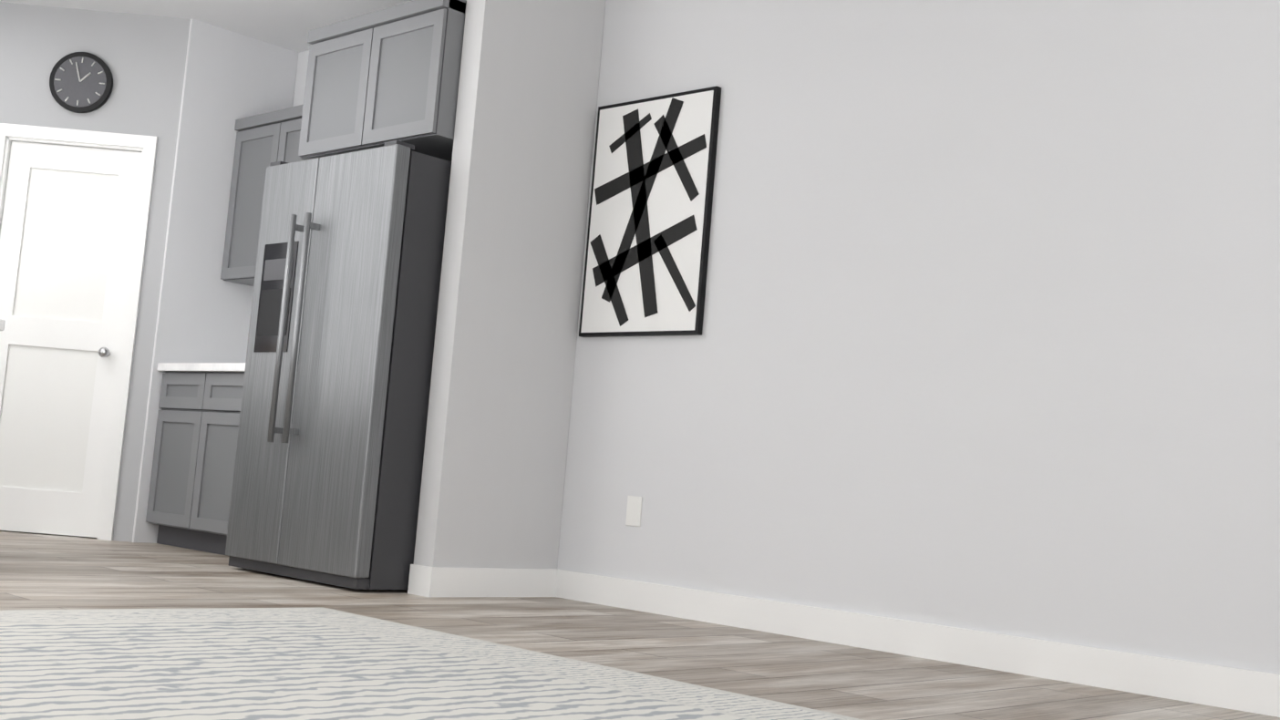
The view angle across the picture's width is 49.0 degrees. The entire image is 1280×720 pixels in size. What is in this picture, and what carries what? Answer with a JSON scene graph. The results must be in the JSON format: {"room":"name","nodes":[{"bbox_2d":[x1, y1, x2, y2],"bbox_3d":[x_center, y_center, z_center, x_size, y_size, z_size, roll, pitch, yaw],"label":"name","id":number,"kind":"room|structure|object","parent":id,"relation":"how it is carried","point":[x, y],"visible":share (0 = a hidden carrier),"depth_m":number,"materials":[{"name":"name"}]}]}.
{"room":"kitchen","nodes":[
{"label":"kitchen","id":0,"kind":"room"},
{"bbox_2d":[0,1,298,543],"bbox_3d":[-2.966,-0.450,7.536,1.128,2.740,1.578,0,-7,43],"label":"wall","id":1,"kind":"structure","parent":0,"point":[187,92],"depth_m":7.35,"materials":[{"name":"paint"}]},
{"bbox_2d":[0,141,141,537],"bbox_3d":[-3.012,-0.116,7.258,0.533,2.009,0.505,0,-7,43],"label":"pantry door","id":2,"kind":"structure","parent":1,"relation":"in","point":[67,225],"depth_m":7.26,"materials":[{"name":"white wood"}]},
{"bbox_2d":[0,123,157,540],"bbox_3d":[-3.017,-0.156,7.230,0.630,2.095,0.631,0,-7,43],"label":"door frame","id":3,"kind":"structure","parent":1,"relation":"attached to","point":[146,146],"depth_m":7.15,"materials":[{"name":"white wood"}]},
{"bbox_2d":[49,51,113,113],"bbox_3d":[-2.912,-1.447,7.314,0.320,0.320,0.041,5,-5,-1],"label":"wall clock","id":4,"kind":"object","parent":1,"relation":"attached to","point":[80,82],"visible":1,"depth_m":7.30,"materials":[{"name":"black plastic"}]},
{"bbox_2d":[0,0,412,52],"bbox_3d":[-3.184,-2.260,3.469,11.900,0.100,8.490,0,-7,43],"label":"ceiling","id":5,"kind":"structure","parent":0,"point":[287,24],"depth_m":7.24,"materials":[{"name":"paint"}]},
{"bbox_2d":[413,0,605,569],"bbox_3d":[-0.521,-0.401,5.853,0.120,2.740,0.668,0,-7,43],"label":"wall","id":6,"kind":"structure","parent":0,"point":[494,459],"depth_m":5.76,"materials":[{"name":"paint"}]},
{"bbox_2d":[418,565,557,597],"bbox_3d":[-0.593,0.900,5.674,0.016,0.115,0.656,0,-7,43],"label":"baseboard","id":7,"kind":"structure","parent":6,"relation":"attached to","point":[437,582],"depth_m":5.64,"materials":[{"name":"white wood"}]},
{"bbox_2d":[0,530,1279,719],"bbox_3d":[-3.414,0.559,3.217,11.900,0.100,8.490,0,-7,43],"label":"floor","id":8,"kind":"structure","parent":0,"point":[53,572],"depth_m":4.50,"materials":[{"name":"brown wood"}]},
{"bbox_2d":[0,319,5,330],"bbox_3d":[-3.505,0.164,4.642,0.715,0.922,2.391,0,-7,43],"label":"kitchen island","id":9,"kind":"object","parent":8,"relation":"on","point":[2,325],"visible":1,"depth_m":5.29,"materials":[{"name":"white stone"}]},
{"bbox_2d":[145,370,196,546],"bbox_3d":[-2.113,0.531,7.247,0.500,0.880,0.598,0,-7,43],"label":"base cabinet","id":10,"kind":"object","parent":8,"relation":"on","point":[176,397],"depth_m":7.11,"materials":[{"name":"grey wood"}]},
{"bbox_2d":[175,373,240,555],"bbox_3d":[-1.816,0.531,6.967,0.562,0.880,0.598,0,-7,43],"label":"base cabinet","id":11,"kind":"object","parent":8,"relation":"on","point":[191,478],"depth_m":6.84,"materials":[{"name":"grey wood"}]},
{"bbox_2d":[157,362,245,373],"bbox_3d":[-1.789,0.072,6.997,1.316,0.041,0.628,0,-7,43],"label":"countertop","id":12,"kind":"structure","parent":11,"relation":"on","point":[179,367],"depth_m":6.92,"materials":[{"name":"white stone"}]},
{"bbox_2d":[222,373,244,556],"bbox_3d":[-1.519,0.530,6.687,0.500,0.880,0.598,0,-7,43],"label":"base cabinet","id":13,"kind":"object","parent":8,"relation":"on","point":[242,375],"depth_m":6.69,"materials":[{"name":"grey wood"}]},
{"bbox_2d":[225,140,451,589],"bbox_3d":[-1.091,0.054,6.056,0.950,1.758,0.947,0,-7,43],"label":"refrigerator","id":14,"kind":"object","parent":8,"relation":"on","point":[328,466],"visible":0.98,"depth_m":5.62,"materials":[{"name":"metal"}]},
{"bbox_2d":[0,607,863,719],"bbox_3d":[-0.830,0.669,2.722,2.960,0.010,2.520,0,-7,43],"label":"rug","id":15,"kind":"object","parent":8,"relation":"on","point":[273,664],"visible":1,"depth_m":3.22,"materials":[{"name":"white fabric"}]},
{"bbox_2d":[292,0,1279,674],"bbox_3d":[0.487,-0.353,5.464,9.300,2.740,0.150,0,-7,43],"label":"wall","id":16,"kind":"structure","parent":0,"point":[987,339],"depth_m":4.72,"materials":[{"name":"paint"}]},
{"bbox_2d":[220,113,271,286],"bbox_3d":[-1.909,-0.833,7.468,0.497,0.860,0.328,0,-7,43],"label":"upper cabinet","id":17,"kind":"object","parent":16,"relation":"attached to","point":[251,151],"depth_m":7.42,"materials":[{"name":"grey wood"}]},
{"bbox_2d":[253,105,300,280],"bbox_3d":[-1.615,-0.834,7.191,0.558,0.860,0.328,0,-7,43],"label":"upper cabinet","id":18,"kind":"object","parent":16,"relation":"attached to","point":[283,121],"depth_m":7.23,"materials":[{"name":"grey wood"}]},
{"bbox_2d":[293,0,466,161],"bbox_3d":[-0.898,-1.145,6.263,0.968,0.570,0.768,0,-7,43],"label":"upper cabinet","id":19,"kind":"object","parent":16,"relation":"attached to","point":[378,78],"depth_m":5.92,"materials":[{"name":"grey wood"}]},
{"bbox_2d":[625,495,642,526],"bbox_3d":[-0.024,0.611,5.677,0.080,0.120,0.006,0,-7,43],"label":"wall outlet plate","id":20,"kind":"object","parent":16,"relation":"attached to","point":[634,510],"visible":1,"depth_m":5.67,"materials":[{"name":"white plastic"}]},
{"bbox_2d":[578,85,721,337],"bbox_3d":[0.031,-0.597,5.805,0.670,1.000,0.032,0,-7,43],"label":"framed picture","id":21,"kind":"object","parent":16,"relation":"attached to","point":[647,242],"visible":1,"depth_m":5.77,"materials":[{"name":"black paper"}]},
{"bbox_2d":[553,569,1279,717],"bbox_3d":[1.620,0.937,4.067,5.440,0.115,0.016,0,-7,43],"label":"baseboard","id":22,"kind":"structure","parent":16,"relation":"attached to","point":[1250,691],"depth_m":4.61,"materials":[{"name":"white wood"}]}
]}

